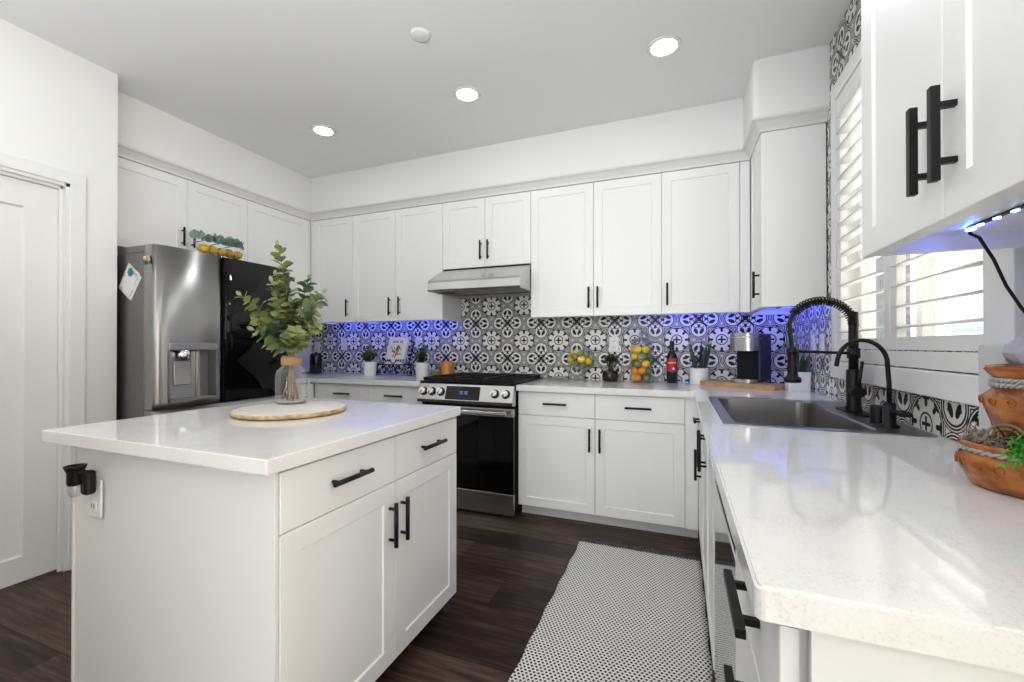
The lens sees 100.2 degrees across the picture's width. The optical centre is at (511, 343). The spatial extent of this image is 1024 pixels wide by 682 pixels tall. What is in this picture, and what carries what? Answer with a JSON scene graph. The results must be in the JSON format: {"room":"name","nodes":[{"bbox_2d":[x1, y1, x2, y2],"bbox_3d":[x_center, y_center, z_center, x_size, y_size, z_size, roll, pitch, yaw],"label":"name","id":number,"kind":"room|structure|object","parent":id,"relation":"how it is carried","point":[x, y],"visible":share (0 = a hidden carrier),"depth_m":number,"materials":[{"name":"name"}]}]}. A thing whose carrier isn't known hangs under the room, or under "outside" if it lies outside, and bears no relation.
{"room":"kitchen","nodes":[
{"label":"kitchen","id":0,"kind":"room"},
{"bbox_2d":[0,18,117,423],"bbox_3d":[-2.959,-0.181,1.459,0.560,2.742,2.364,0,0,21],"label":"wall","id":1,"kind":"structure","parent":0,"point":[59,108],"depth_m":2.33,"materials":[{"name":"white paint"}]},
{"bbox_2d":[0,175,58,588],"bbox_3d":[-2.542,0.183,1.892,0.050,1.993,0.798,0,0,21],"label":"door","id":2,"kind":"structure","parent":1,"relation":"in","point":[29,211],"depth_m":2.15,"materials":[{"name":"white paint"}]},
{"bbox_2d":[0,152,85,571],"bbox_3d":[-2.543,0.141,1.898,0.135,2.102,0.952,0,0,21],"label":"trim","id":3,"kind":"structure","parent":1,"relation":"attached to","point":[71,186],"depth_m":2.26,"materials":[{"name":"white paint"}]},
{"bbox_2d":[118,104,829,220],"bbox_3d":[-0.347,-1.198,2.581,3.974,0.068,1.615,0,0,21],"label":"trim","id":4,"kind":"structure","parent":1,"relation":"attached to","point":[758,125],"depth_m":3.03,"materials":[{"name":"white paint"}]},
{"bbox_2d":[117,250,311,372],"bbox_3d":[-2.494,-0.171,3.585,0.120,2.742,1.936,0,0,21],"label":"wall","id":5,"kind":"structure","parent":0,"point":[304,367],"depth_m":4.39,"materials":[{"name":"white paint"}]},
{"bbox_2d":[117,157,247,260],"bbox_3d":[-2.432,-0.881,3.075,0.360,0.558,0.921,0,0,21],"label":"upper cabinet","id":6,"kind":"object","parent":5,"relation":"attached to","point":[154,206],"visible":0.59,"depth_m":2.93,"materials":[{"name":"white wood"}]},
{"bbox_2d":[247,201,310,315],"bbox_3d":[-2.166,-0.676,3.804,0.325,0.961,0.631,0,0,21],"label":"upper cabinet","id":7,"kind":"object","parent":5,"relation":"attached to","point":[266,225],"visible":0.43,"depth_m":3.74,"materials":[{"name":"white wood"}]},
{"bbox_2d":[0,507,714,681],"bbox_3d":[-1.129,1.240,1.519,4.920,0.100,5.020,0,0,21],"label":"floor","id":8,"kind":"structure","parent":0,"point":[509,569],"depth_m":1.94,"materials":[{"name":"brown wood"}]},
{"bbox_2d":[116,244,289,419],"bbox_3d":[-2.182,0.320,2.936,0.831,1.750,0.910,0,0,21],"label":"refrigerator","id":9,"kind":"object","parent":8,"relation":"on","point":[185,342],"visible":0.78,"depth_m":2.54,"materials":[{"name":"grey metal"}]},
{"bbox_2d":[119,263,139,298],"bbox_3d":[-2.195,-0.360,2.450,0.200,0.211,0.006,0,0,21],"label":"printed card","id":10,"kind":"object","parent":9,"relation":"attached to","point":[130,277],"visible":1,"depth_m":2.45,"materials":[{"name":"white paper"}]},
{"bbox_2d":[130,275,141,299],"bbox_3d":[-2.175,-0.345,2.447,0.189,0.197,0.001,0,0,21],"label":"paper card","id":11,"kind":"object","parent":9,"relation":"attached to","point":[139,277],"visible":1,"depth_m":2.43,"materials":[{"name":"white"}]},
{"bbox_3d":[-1.896,-0.600,2.796,0.120,0.085,0.338,0,0,21],"label":"glass bowl","id":12,"kind":"object","parent":9,"relation":"on","visible":0},
{"bbox_2d":[198,244,209,252],"bbox_3d":[-1.926,-0.593,2.675,0.061,0.057,0.060,0,0,-43],"label":"lemon","id":13,"kind":"object","parent":12,"relation":"in","point":[204,248],"visible":0.94,"depth_m":2.66,"materials":[{"name":"yellow food"}]},
{"bbox_2d":[189,229,221,242],"bbox_3d":[-1.904,-0.665,2.682,0.064,0.082,0.193,0,0,21],"label":"eucalyptus sprig","id":14,"kind":"object","parent":12,"relation":"on","point":[194,234],"visible":0.99,"depth_m":2.65,"materials":[{"name":"green plant"}]},
{"bbox_2d":[208,245,217,254],"bbox_3d":[-1.912,-0.597,2.728,0.060,0.056,0.061,0,0,-2],"label":"lemon","id":15,"kind":"object","parent":12,"relation":"in","point":[213,250],"visible":0.67,"depth_m":2.72,"materials":[{"name":"food"}]},
{"bbox_2d":[204,233,234,246],"bbox_3d":[-1.880,-0.665,2.755,0.055,0.084,0.178,0,0,21],"label":"eucalyptus sprig","id":16,"kind":"object","parent":12,"relation":"in","point":[230,238],"visible":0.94,"depth_m":2.77,"materials":[{"name":"green plant"}]},
{"bbox_2d":[217,248,225,256],"bbox_3d":[-1.887,-0.593,2.776,0.061,0.056,0.060,0,0,38],"label":"lemon","id":17,"kind":"object","parent":12,"relation":"in","point":[221,252],"visible":0.91,"depth_m":2.76,"materials":[{"name":"food"}]},
{"bbox_2d":[225,249,233,257],"bbox_3d":[-1.872,-0.597,2.829,0.060,0.058,0.060,0,0,-15],"label":"lemon","id":18,"kind":"object","parent":12,"relation":"in","point":[229,253],"visible":0.85,"depth_m":2.81,"materials":[{"name":"food"}]},
{"bbox_2d":[222,235,243,249],"bbox_3d":[-1.842,-0.664,2.836,0.067,0.082,0.157,0,0,21],"label":"eucalyptus sprig","id":19,"kind":"object","parent":12,"relation":"in","point":[238,244],"visible":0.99,"depth_m":2.85,"materials":[{"name":"green plant"}]},
{"bbox_2d":[231,251,242,259],"bbox_3d":[-1.848,-0.592,2.875,0.060,0.057,0.060,0,0,26],"label":"lemon","id":20,"kind":"object","parent":12,"relation":"in","point":[237,255],"visible":0.77,"depth_m":2.86,"materials":[{"name":"food"}]},
{"bbox_2d":[71,417,455,681],"bbox_3d":[-0.813,0.753,1.637,0.922,0.873,0.929,0,0,21],"label":"base cabinet","id":21,"kind":"object","parent":8,"relation":"on","point":[327,569],"visible":0.8,"depth_m":1.24,"materials":[{"name":"white wood"}]},
{"bbox_2d":[62,463,95,494],"bbox_3d":[-1.307,0.415,1.290,0.075,0.095,0.060,0,0,21],"label":"plug","id":22,"kind":"object","parent":21,"relation":"attached to","point":[76,474],"visible":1,"depth_m":1.28,"materials":[{"name":"black plastic"}]},
{"bbox_2d":[62,463,87,486],"bbox_3d":[-1.317,0.396,1.291,0.054,0.058,0.054,0,0,21],"label":"cup","id":23,"kind":"object","parent":22,"relation":"on","point":[75,473],"depth_m":1.28,"materials":[{"name":"black plastic"}]},
{"bbox_2d":[87,479,102,517],"bbox_3d":[-1.286,0.475,1.319,0.072,0.116,0.009,0,0,21],"label":"wall outlet","id":24,"kind":"object","parent":21,"relation":"attached to","point":[95,500],"visible":0.8,"depth_m":1.31,"materials":[{"name":"white plastic"}]},
{"bbox_2d":[90,500,96,511],"bbox_3d":[-1.287,0.499,1.316,0.034,0.032,0.003,0,0,21],"label":"socket","id":25,"kind":"object","parent":24,"relation":"attached to","point":[93,503],"depth_m":1.31,"materials":[{"name":"white plastic"}]},
{"bbox_2d":[42,397,460,475],"bbox_3d":[-0.864,0.296,1.633,0.993,0.038,0.960,0,0,21],"label":"countertop","id":26,"kind":"structure","parent":21,"relation":"on","point":[207,437],"depth_m":1.31,"materials":[{"name":"stone"}]},
{"bbox_2d":[230,401,345,419],"bbox_3d":[-0.890,0.266,1.726,0.414,0.021,0.414,0,0,21],"label":"serving board","id":27,"kind":"object","parent":26,"relation":"on","point":[306,409],"visible":0.94,"depth_m":1.64,"materials":[{"name":"brown wood"}]},
{"bbox_2d":[276,356,305,402],"bbox_3d":[-0.955,0.152,1.853,0.126,0.207,0.126,0,0,21],"label":"glass vase","id":28,"kind":"object","parent":27,"relation":"on","point":[296,360],"visible":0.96,"depth_m":1.82,"materials":[{"name":"clear glass"}]},
{"bbox_2d":[234,291,297,398],"bbox_3d":[-1.054,0.004,1.841,0.254,0.470,0.124,0,0,-22],"label":"branch","id":29,"kind":"object","parent":28,"relation":"in","point":[265,317],"visible":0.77,"depth_m":1.83,"materials":[{"name":"green plant"}]},
{"bbox_2d":[249,317,293,399],"bbox_3d":[-1.044,0.050,1.866,0.222,0.378,0.110,0,0,-3],"label":"branch","id":30,"kind":"object","parent":28,"relation":"in","point":[253,321],"visible":0.32,"depth_m":1.85,"materials":[{"name":"green plant"}]},
{"bbox_2d":[247,323,298,397],"bbox_3d":[-1.016,0.077,1.817,0.181,0.324,0.115,0,0,-11],"label":"branch","id":31,"kind":"object","parent":28,"relation":"in","point":[270,340],"visible":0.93,"depth_m":1.80,"materials":[{"name":"green plant"}]},
{"bbox_2d":[267,275,296,398],"bbox_3d":[-0.982,-0.024,1.829,0.132,0.525,0.106,0,0,-38],"label":"branch","id":32,"kind":"object","parent":28,"relation":"in","point":[277,320],"visible":0.75,"depth_m":1.81,"materials":[{"name":"green plant"}]},
{"bbox_2d":[271,270,293,399],"bbox_3d":[-0.998,-0.047,1.884,0.167,0.573,0.108,0,0,21],"label":"branch","id":33,"kind":"object","parent":28,"relation":"in","point":[274,271],"visible":0.2,"depth_m":1.88,"materials":[{"name":"green plant"}]},
{"bbox_2d":[270,240,301,397],"bbox_3d":[-0.973,-0.106,1.853,0.135,0.691,0.120,0,0,-21],"label":"branch","id":34,"kind":"object","parent":28,"relation":"in","point":[278,257],"visible":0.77,"depth_m":1.85,"materials":[{"name":"green plant"}]},
{"bbox_2d":[275,295,302,398],"bbox_3d":[-0.954,0.016,1.840,0.116,0.446,0.123,0,0,-8],"label":"branch","id":35,"kind":"object","parent":28,"relation":"in","point":[289,297],"visible":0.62,"depth_m":1.82,"materials":[{"name":"green plant"}]},
{"bbox_2d":[279,325,308,397],"bbox_3d":[-0.917,0.080,1.817,0.140,0.318,0.125,0,0,21],"label":"branch","id":36,"kind":"object","parent":28,"relation":"in","point":[294,333],"visible":0.91,"depth_m":1.79,"materials":[{"name":"green plant"}]},
{"bbox_2d":[282,273,316,399],"bbox_3d":[-0.940,-0.038,1.881,0.131,0.555,0.126,0,0,21],"label":"branch","id":37,"kind":"object","parent":28,"relation":"in","point":[306,288],"visible":0.56,"depth_m":1.88,"materials":[{"name":"green plant"}]},
{"bbox_2d":[286,317,323,397],"bbox_3d":[-0.892,0.061,1.850,0.134,0.356,0.156,0,0,-36],"label":"branch","id":38,"kind":"object","parent":28,"relation":"in","point":[313,329],"visible":0.73,"depth_m":1.82,"materials":[{"name":"green plant"}]},
{"bbox_2d":[283,288,327,398],"bbox_3d":[-0.898,-0.001,1.856,0.183,0.481,0.132,0,0,21],"label":"branch","id":39,"kind":"object","parent":28,"relation":"in","point":[309,307],"visible":0.73,"depth_m":1.85,"materials":[{"name":"green plant"}]},
{"bbox_2d":[289,382,313,397],"bbox_3d":[-2.060,0.763,3.597,0.660,0.873,0.360,0,0,21],"label":"base cabinet","id":40,"kind":"object","parent":8,"relation":"on","point":[306,390],"visible":0.08,"depth_m":3.56,"materials":[{"name":"white wood"}]},
{"bbox_2d":[315,382,421,403],"bbox_3d":[-1.077,0.764,3.716,1.082,0.873,0.638,0,0,21],"label":"base cabinet","id":41,"kind":"object","parent":8,"relation":"on","point":[359,392],"visible":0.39,"depth_m":3.44,"materials":[{"name":"white wood"}]},
{"bbox_2d":[290,372,430,386],"bbox_3d":[-1.450,0.306,3.682,1.750,0.038,0.978,0,0,21],"label":"countertop","id":42,"kind":"structure","parent":41,"relation":"on","point":[324,377],"depth_m":3.54,"materials":[{"name":"stone"}]},
{"bbox_2d":[302,352,321,373],"bbox_3d":[-1.951,0.183,4.196,0.186,0.211,0.112,0,0,21],"label":"canister","id":43,"kind":"object","parent":42,"relation":"on","point":[315,359],"visible":0.99,"depth_m":4.14,"materials":[{"name":"black"}]},
{"bbox_2d":[360,345,377,375],"bbox_3d":[-1.284,0.147,3.869,0.177,0.280,0.148,0,0,-21],"label":"potted plant","id":44,"kind":"object","parent":42,"relation":"on","point":[370,368],"visible":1,"depth_m":3.83,"materials":[{"name":"green plant"}]},
{"bbox_2d":[376,341,416,375],"bbox_3d":[-1.020,0.118,3.882,0.380,0.330,0.196,0,0,21],"label":"book stand","id":45,"kind":"object","parent":42,"relation":"on","point":[412,350],"visible":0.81,"depth_m":3.82,"materials":[{"name":"black metal"}]},
{"bbox_2d":[377,364,412,365],"bbox_3d":[-1.038,0.186,3.834,0.370,0.010,0.070,0,0,21],"label":"shelf","id":46,"kind":"object","parent":45,"relation":"attached to","point":[377,364],"depth_m":3.78,"materials":[{"name":"black metal"}]},
{"bbox_2d":[384,337,409,365],"bbox_3d":[-1.039,0.068,3.871,0.206,0.252,0.104,0,0,24],"label":"cookbook","id":47,"kind":"object","parent":45,"relation":"on","point":[397,349],"visible":0.99,"depth_m":3.86,"materials":[{"name":"white paper"}]},
{"bbox_2d":[391,345,401,357],"bbox_3d":[-1.046,0.067,3.856,0.135,0.127,0.004,0,-18,24],"label":"picture","id":48,"kind":"object","parent":47,"relation":"attached to","point":[396,350],"depth_m":3.85},
{"bbox_2d":[413,343,428,376],"bbox_3d":[-0.787,0.140,3.698,0.156,0.294,0.178,0,0,-2],"label":"potted plant","id":49,"kind":"object","parent":42,"relation":"on","point":[422,367],"visible":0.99,"depth_m":3.67,"materials":[{"name":"green plant"}]},
{"bbox_2d":[441,362,453,374],"bbox_3d":[-0.559,0.222,3.717,0.118,0.130,0.118,0,0,21],"label":"copper canister","id":50,"kind":"object","parent":42,"relation":"on","point":[446,367],"visible":0.8,"depth_m":3.67,"materials":[{"name":"orange metal"}]},
{"bbox_2d":[417,372,542,516],"bbox_3d":[-0.230,0.724,3.336,0.764,0.950,0.725,0,0,21],"label":"gas range","id":51,"kind":"object","parent":8,"relation":"on","point":[487,424],"visible":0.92,"depth_m":3.01,"materials":[{"name":"silver metal"}]},
{"bbox_2d":[420,377,542,384],"bbox_3d":[-0.217,0.280,3.371,0.764,0.010,0.655,0,0,21],"label":"cooktop","id":52,"kind":"object","parent":51,"relation":"in","point":[427,380],"depth_m":3.11,"materials":[{"name":"black"}]},
{"bbox_2d":[518,391,697,537],"bbox_3d":[0.681,0.760,3.029,1.148,0.873,0.638,0,0,21],"label":"base cabinet","id":53,"kind":"object","parent":8,"relation":"on","point":[627,461],"visible":0.99,"depth_m":2.75,"materials":[{"name":"white wood"}]},
{"bbox_2d":[516,378,1023,673],"bbox_3d":[0.569,0.297,1.891,1.769,0.038,2.845,0,0,21],"label":"countertop","id":54,"kind":"structure","parent":53,"relation":"on","point":[885,540],"depth_m":0.61,"materials":[{"name":"stone"}]},
{"bbox_2d":[602,354,618,381],"bbox_3d":[0.748,0.178,3.254,0.126,0.212,0.122,0,0,41],"label":"potted succulent","id":55,"kind":"object","parent":54,"relation":"on","point":[610,375],"visible":1,"depth_m":3.22,"materials":[{"name":"green plant"}]},
{"bbox_2d":[666,341,677,382],"bbox_3d":[1.160,0.130,3.105,0.076,0.306,0.077,0,0,21],"label":"wine bottle","id":56,"kind":"object","parent":54,"relation":"on","point":[671,360],"visible":1,"depth_m":3.08,"materials":[{"name":"black glass"}]},
{"bbox_2d":[689,340,711,384],"bbox_3d":[1.319,0.129,3.020,0.131,0.308,0.128,0,0,-23],"label":"snake plant","id":57,"kind":"object","parent":54,"relation":"on","point":[701,373],"visible":0.91,"depth_m":2.99,"materials":[{"name":"green plant"}]},
{"bbox_2d":[700,379,784,390],"bbox_3d":[1.511,0.267,2.816,0.200,0.030,0.500,0,0,-33],"label":"cutting board","id":58,"kind":"object","parent":54,"relation":"on","point":[712,382],"visible":0.76,"depth_m":2.71,"materials":[{"name":"brown wood"}]},
{"bbox_2d":[729,333,770,382],"bbox_3d":[1.566,0.090,2.825,0.278,0.322,0.176,0,0,-36],"label":"coffee maker","id":59,"kind":"object","parent":58,"relation":"on","point":[753,350],"visible":1,"depth_m":2.77,"materials":[{"name":"grey plastic"}]},
{"bbox_2d":[731,378,757,382],"bbox_3d":[1.508,0.239,2.783,0.109,0.024,0.152,0,0,-36],"label":"drip tray","id":60,"kind":"object","parent":59,"relation":"on","point":[737,380],"depth_m":2.74,"materials":[{"name":"silver metal"}]},
{"bbox_2d":[784,345,811,391],"bbox_3d":[1.695,0.139,2.542,0.122,0.283,0.120,0,0,21],"label":"snake plant","id":61,"kind":"object","parent":54,"relation":"on","point":[803,365],"visible":0.65,"depth_m":2.50,"materials":[{"name":"green plant"}]},
{"bbox_2d":[708,396,938,437],"bbox_3d":[1.141,0.354,1.748,0.570,0.283,0.860,0,0,21],"label":"sink","id":62,"kind":"object","parent":54,"relation":"in","point":[817,415],"depth_m":1.96,"materials":[{"name":"silver metal"}]},
{"bbox_2d":[784,296,869,416],"bbox_3d":[1.264,0.040,1.744,0.272,0.467,0.250,0,0,21],"label":"spring faucet","id":63,"kind":"object","parent":54,"relation":"on","point":[855,392],"visible":0.98,"depth_m":1.71,"materials":[{"name":"black metal"}]},
{"bbox_2d":[834,338,911,428],"bbox_3d":[1.185,0.127,1.412,0.194,0.289,0.078,0,0,40],"label":"filter faucet","id":64,"kind":"object","parent":54,"relation":"on","point":[889,412],"visible":1,"depth_m":1.39,"materials":[{"name":"black metal"}]},
{"bbox_2d":[954,434,1023,498],"bbox_3d":[0.966,0.229,0.787,0.214,0.085,0.214,0,0,21],"label":"clay bowl","id":65,"kind":"object","parent":54,"relation":"on","point":[978,461],"visible":0.79,"depth_m":0.78,"materials":[{"name":"ceramic"}]},
{"bbox_2d":[960,422,1018,447],"bbox_3d":[0.902,0.173,0.818,0.049,0.035,0.145,0,0,28],"label":"moss","id":66,"kind":"object","parent":65,"relation":"in","point":[970,431],"visible":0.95,"depth_m":0.81,"materials":[{"name":"beige plant"}]},
{"bbox_2d":[978,364,1023,446],"bbox_3d":[0.966,0.119,0.787,0.148,0.160,0.147,0,0,-9],"label":"clay pot","id":67,"kind":"object","parent":65,"relation":"on","point":[1003,403],"visible":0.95,"depth_m":0.78,"materials":[{"name":"ceramic"}]},
{"bbox_2d":[1001,335,1023,365],"bbox_3d":[0.962,0.015,0.790,0.066,0.076,0.071,0,0,-26],"label":"ball","id":68,"kind":"object","parent":67,"relation":"on","point":[1013,351],"visible":0.93,"depth_m":0.79,"materials":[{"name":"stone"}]},
{"bbox_2d":[993,444,1011,449],"bbox_3d":[0.887,0.190,0.775,0.026,0.018,0.023,0,0,21],"label":"pebble","id":69,"kind":"object","parent":65,"relation":"in","point":[1004,446],"visible":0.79,"depth_m":0.77,"materials":[{"name":"grey stone"}]},
{"bbox_2d":[985,424,1023,447],"bbox_3d":[0.892,0.170,0.773,0.005,0.053,0.053,0,0,-35],"label":"wheel","id":70,"kind":"object","parent":65,"relation":"in","point":[997,426],"visible":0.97,"depth_m":0.78,"materials":[{"name":"brown"}]},
{"bbox_2d":[995,434,1023,471],"bbox_3d":[0.932,0.196,0.710,0.197,0.075,0.094,0,0,21],"label":"plant","id":71,"kind":"object","parent":65,"relation":"in","point":[1016,450],"visible":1,"depth_m":0.74,"materials":[{"name":"green plant"}]},
{"bbox_2d":[978,345,1008,432],"bbox_3d":[1.125,0.137,1.000,0.009,0.270,0.092,0,0,21],"label":"panel","id":72,"kind":"object","parent":54,"relation":"on","point":[987,354],"visible":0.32,"depth_m":1.02,"materials":[{"name":"white paint"}]},
{"bbox_2d":[508,537,711,681],"bbox_3d":[0.356,1.183,1.528,0.698,0.012,2.132,0,0,21],"label":"woven rug","id":73,"kind":"object","parent":8,"relation":"on","point":[615,614],"visible":1,"depth_m":1.80,"materials":[{"name":"grey fabric"}]},
{"bbox_2d":[693,415,701,557],"bbox_3d":[1.318,0.756,2.278,0.655,0.873,0.406,0,0,21],"label":"base cabinet","id":74,"kind":"object","parent":8,"relation":"on","point":[694,418],"visible":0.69,"depth_m":2.28,"materials":[{"name":"white wood"}]},
{"bbox_2d":[697,426,715,669],"bbox_3d":[1.098,0.758,1.714,0.655,0.863,0.796,0,0,21],"label":"base cabinet","id":75,"kind":"object","parent":8,"relation":"on","point":[703,457],"visible":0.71,"depth_m":1.76,"materials":[{"name":"white wood"}]},
{"bbox_2d":[714,473,735,681],"bbox_3d":[0.842,0.752,1.051,0.585,0.869,0.615,0,0,21],"label":"dishwasher","id":76,"kind":"object","parent":8,"relation":"on","point":[724,546],"visible":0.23,"depth_m":1.19,"materials":[{"name":"silver metal"}]},
{"bbox_2d":[723,548,807,681],"bbox_3d":[0.651,0.747,0.570,0.655,0.873,0.410,0,0,21],"label":"base cabinet","id":77,"kind":"object","parent":8,"relation":"on","point":[765,651],"visible":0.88,"depth_m":0.59,"materials":[{"name":"white wood"}]},
{"bbox_2d":[808,630,1023,681],"bbox_3d":[0.604,0.747,0.363,0.592,0.872,0.012,0,0,21],"label":"end panel","id":78,"kind":"object","parent":8,"relation":"on","point":[831,658],"visible":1,"depth_m":0.45,"materials":[{"name":"white wood"}]},
{"bbox_2d":[0,0,850,177],"bbox_3d":[-1.129,-1.602,1.533,4.920,0.100,5.020,0,0,21],"label":"ceiling","id":79,"kind":"structure","parent":0,"point":[256,76],"depth_m":2.34,"materials":[{"name":"white paint"}]},
{"bbox_2d":[310,124,335,136],"bbox_3d":[-1.365,-1.540,3.100,0.172,0.007,0.172,0,0,21],"label":"recessed light","id":80,"kind":"object","parent":79,"relation":"in","point":[322,130],"visible":1,"depth_m":3.09,"materials":[{"name":"white plastic"}]},
{"bbox_2d":[410,27,429,42],"bbox_3d":[-0.460,-1.543,2.145,0.101,0.010,0.101,0,0,21],"label":"smoke detector","id":81,"kind":"object","parent":79,"relation":"attached to","point":[421,35],"visible":1,"depth_m":2.13,"materials":[{"name":"white paint"}]},
{"bbox_2d":[453,86,480,101],"bbox_3d":[-0.279,-1.542,2.651,0.172,0.007,0.172,0,0,21],"label":"recessed light","id":82,"kind":"object","parent":79,"relation":"in","point":[466,93],"visible":1,"depth_m":2.64,"materials":[{"name":"white plastic"}]},
{"bbox_2d":[647,35,681,57],"bbox_3d":[0.792,-1.544,2.230,0.172,0.007,0.172,0,0,21],"label":"recessed light","id":83,"kind":"object","parent":79,"relation":"in","point":[666,46],"visible":1,"depth_m":2.22,"materials":[{"name":"white plastic"}]},
{"bbox_2d":[118,44,829,218],"bbox_3d":[-0.439,-1.389,2.786,4.292,0.314,1.928,0,0,21],"label":"soffit","id":84,"kind":"structure","parent":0,"point":[796,80],"depth_m":3.02,"materials":[{"name":"white paint"}]},
{"bbox_2d":[312,168,750,507],"bbox_3d":[-0.061,-0.170,3.739,4.540,2.742,0.120,0,0,21],"label":"wall","id":85,"kind":"structure","parent":0,"point":[750,168],"depth_m":3.12,"materials":[{"name":"white paint"}]},
{"bbox_2d":[311,216,371,324],"bbox_3d":[-1.616,-0.675,4.085,0.492,0.961,0.358,0,0,21],"label":"upper cabinet","id":86,"kind":"object","parent":85,"relation":"attached to","point":[331,239],"visible":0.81,"depth_m":3.95,"materials":[{"name":"white wood"}]},
{"bbox_2d":[353,203,460,323],"bbox_3d":[-0.953,-0.676,3.826,0.933,0.961,0.358,0,0,21],"label":"upper cabinet","id":87,"kind":"object","parent":85,"relation":"attached to","point":[396,253],"visible":0.95,"depth_m":3.68,"materials":[{"name":"white wood"}]},
{"bbox_2d":[443,191,530,269],"bbox_3d":[-0.162,-0.883,3.518,0.764,0.550,0.358,0,0,21],"label":"upper cabinet","id":88,"kind":"object","parent":85,"relation":"attached to","point":[494,230],"visible":0.91,"depth_m":3.37,"materials":[{"name":"white wood"}]},
{"bbox_2d":[427,264,530,298],"bbox_3d":[-0.198,-0.504,3.424,0.760,0.207,0.554,0,0,21],"label":"range hood","id":89,"kind":"object","parent":88,"relation":"attached to","point":[505,280],"visible":0.91,"depth_m":3.25,"materials":[{"name":"silver metal"}]},
{"bbox_2d":[312,296,794,383],"bbox_3d":[-0.086,-0.256,3.682,4.292,1.086,0.006,0,0,21],"label":"wall tile","id":90,"kind":"structure","parent":85,"relation":"attached to","point":[499,334],"depth_m":3.53,"materials":[{"name":"multicoloured tile"}]},
{"bbox_2d":[315,342,319,352],"bbox_3d":[-2.011,0.040,4.423,0.072,0.116,0.009,0,0,21],"label":"wall outlet","id":91,"kind":"object","parent":90,"relation":"attached to","point":[317,344],"visible":0.93,"depth_m":4.42,"materials":[{"name":"white plastic"}]},
{"bbox_2d":[341,338,346,349],"bbox_3d":[-1.688,0.004,4.297,0.072,0.116,0.009,0,0,21],"label":"wall outlet","id":92,"kind":"object","parent":90,"relation":"attached to","point":[343,340],"visible":1,"depth_m":4.29,"materials":[{"name":"white plastic"}]},
{"bbox_2d":[609,337,618,351],"bbox_3d":[0.793,0.004,3.329,0.072,0.116,0.009,0,0,21],"label":"wall outlet","id":93,"kind":"object","parent":90,"relation":"attached to","point":[613,341],"visible":1,"depth_m":3.33,"materials":[{"name":"white plastic"}]},
{"bbox_2d":[531,173,662,319],"bbox_3d":[0.630,-0.679,3.208,0.937,0.961,0.358,0,0,21],"label":"upper cabinet","id":94,"kind":"object","parent":85,"relation":"attached to","point":[596,247],"visible":0.99,"depth_m":3.06,"materials":[{"name":"white wood"}]},
{"bbox_2d":[662,161,749,316],"bbox_3d":[1.314,-0.681,2.941,0.531,0.961,0.358,0,0,21],"label":"upper cabinet","id":95,"kind":"object","parent":85,"relation":"attached to","point":[706,210],"visible":1,"depth_m":2.81,"materials":[{"name":"white wood"}]},
{"bbox_2d":[602,371,617,381],"bbox_3d":[0.747,0.245,3.255,0.122,0.078,0.122,0,0,21],"label":"pot","id":96,"kind":"object","parent":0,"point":[608,376],"depth_m":3.20,"materials":[{"name":"clear glass"}]},
{"bbox_2d":[811,117,957,441],"bbox_3d":[1.448,-0.181,1.529,0.120,2.742,2.900,0,0,21],"label":"wall","id":97,"kind":"structure","parent":0,"point":[852,290],"depth_m":2.02,"materials":[{"name":"white paint"}]},
{"bbox_2d":[747,123,826,314],"bbox_3d":[1.627,-0.682,2.637,0.338,0.961,0.696,0,0,21],"label":"upper cabinet","id":98,"kind":"object","parent":97,"relation":"attached to","point":[788,171],"depth_m":2.32,"materials":[{"name":"white wood"}]},
{"bbox_2d":[794,0,978,440],"bbox_3d":[1.396,-0.637,1.573,0.006,1.827,2.860,0,0,21],"label":"wall tile","id":99,"kind":"structure","parent":97,"relation":"attached to","point":[945,418],"depth_m":2.01,"materials":[{"name":"multicoloured tile"}]},
{"bbox_2d":[810,335,814,354],"bbox_3d":[1.749,0.005,2.495,0.009,0.116,0.072,0,0,21],"label":"wall outlet","id":100,"kind":"object","parent":99,"relation":"attached to","point":[812,337],"visible":0.88,"depth_m":2.48,"materials":[{"name":"white plastic"}]},
{"bbox_2d":[819,334,824,354],"bbox_3d":[1.686,0.004,2.332,0.009,0.116,0.072,0,0,21],"label":"wall outlet","id":101,"kind":"object","parent":99,"relation":"attached to","point":[821,336],"visible":0.86,"depth_m":2.32,"materials":[{"name":"white plastic"}]},
{"bbox_2d":[830,41,1023,406],"bbox_3d":[1.404,-0.545,1.513,0.130,1.410,1.245,0,0,21],"label":"window","id":102,"kind":"structure","parent":97,"relation":"in","point":[954,386],"depth_m":1.42,"materials":[{"name":"white paint"}]},
{"bbox_2d":[835,62,890,349],"bbox_3d":[1.467,-0.574,1.788,0.065,1.194,0.548,0,0,21],"label":"window shutter","id":103,"kind":"object","parent":102,"relation":"attached to","point":[848,103],"visible":0.49,"depth_m":1.90,"materials":[{"name":"white paint"}]},
{"bbox_2d":[890,249,994,350],"bbox_3d":[1.266,-0.577,1.274,0.065,1.194,0.548,0,0,21],"label":"window shutter","id":104,"kind":"object","parent":102,"relation":"attached to","point":[899,341],"visible":0.29,"depth_m":1.26,"materials":[{"name":"white paint"}]},
{"bbox_2d":[861,0,1023,257],"bbox_3d":[0.856,-0.692,0.676,0.344,0.962,0.688,0,0,21],"label":"upper cabinet","id":105,"kind":"object","parent":97,"relation":"attached to","point":[942,81],"depth_m":0.76,"materials":[{"name":"white wood"}]},
{"bbox_2d":[968,231,1023,312],"bbox_3d":[1.037,-0.125,0.895,0.151,0.242,0.056,0,0,21],"label":"power cord","id":106,"kind":"object","parent":105,"relation":"hanging from","point":[970,233],"visible":1,"depth_m":0.90,"materials":[{"name":"black plastic"}]},
{"label":"outside","id":107,"kind":"structure","parent":0,"visible":0},
{"bbox_3d":[3.005,1.442,1.933,2.480,0.100,11.000,0,0,21],"label":"ground","id":108,"kind":"structure","parent":107,"visible":0},
{"bbox_2d":[910,250,982,336],"bbox_3d":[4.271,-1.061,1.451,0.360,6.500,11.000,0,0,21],"label":"house","id":109,"kind":"structure","parent":108,"relation":"on","point":[967,307],"depth_m":5.46,"materials":[{"name":"beige paint"}]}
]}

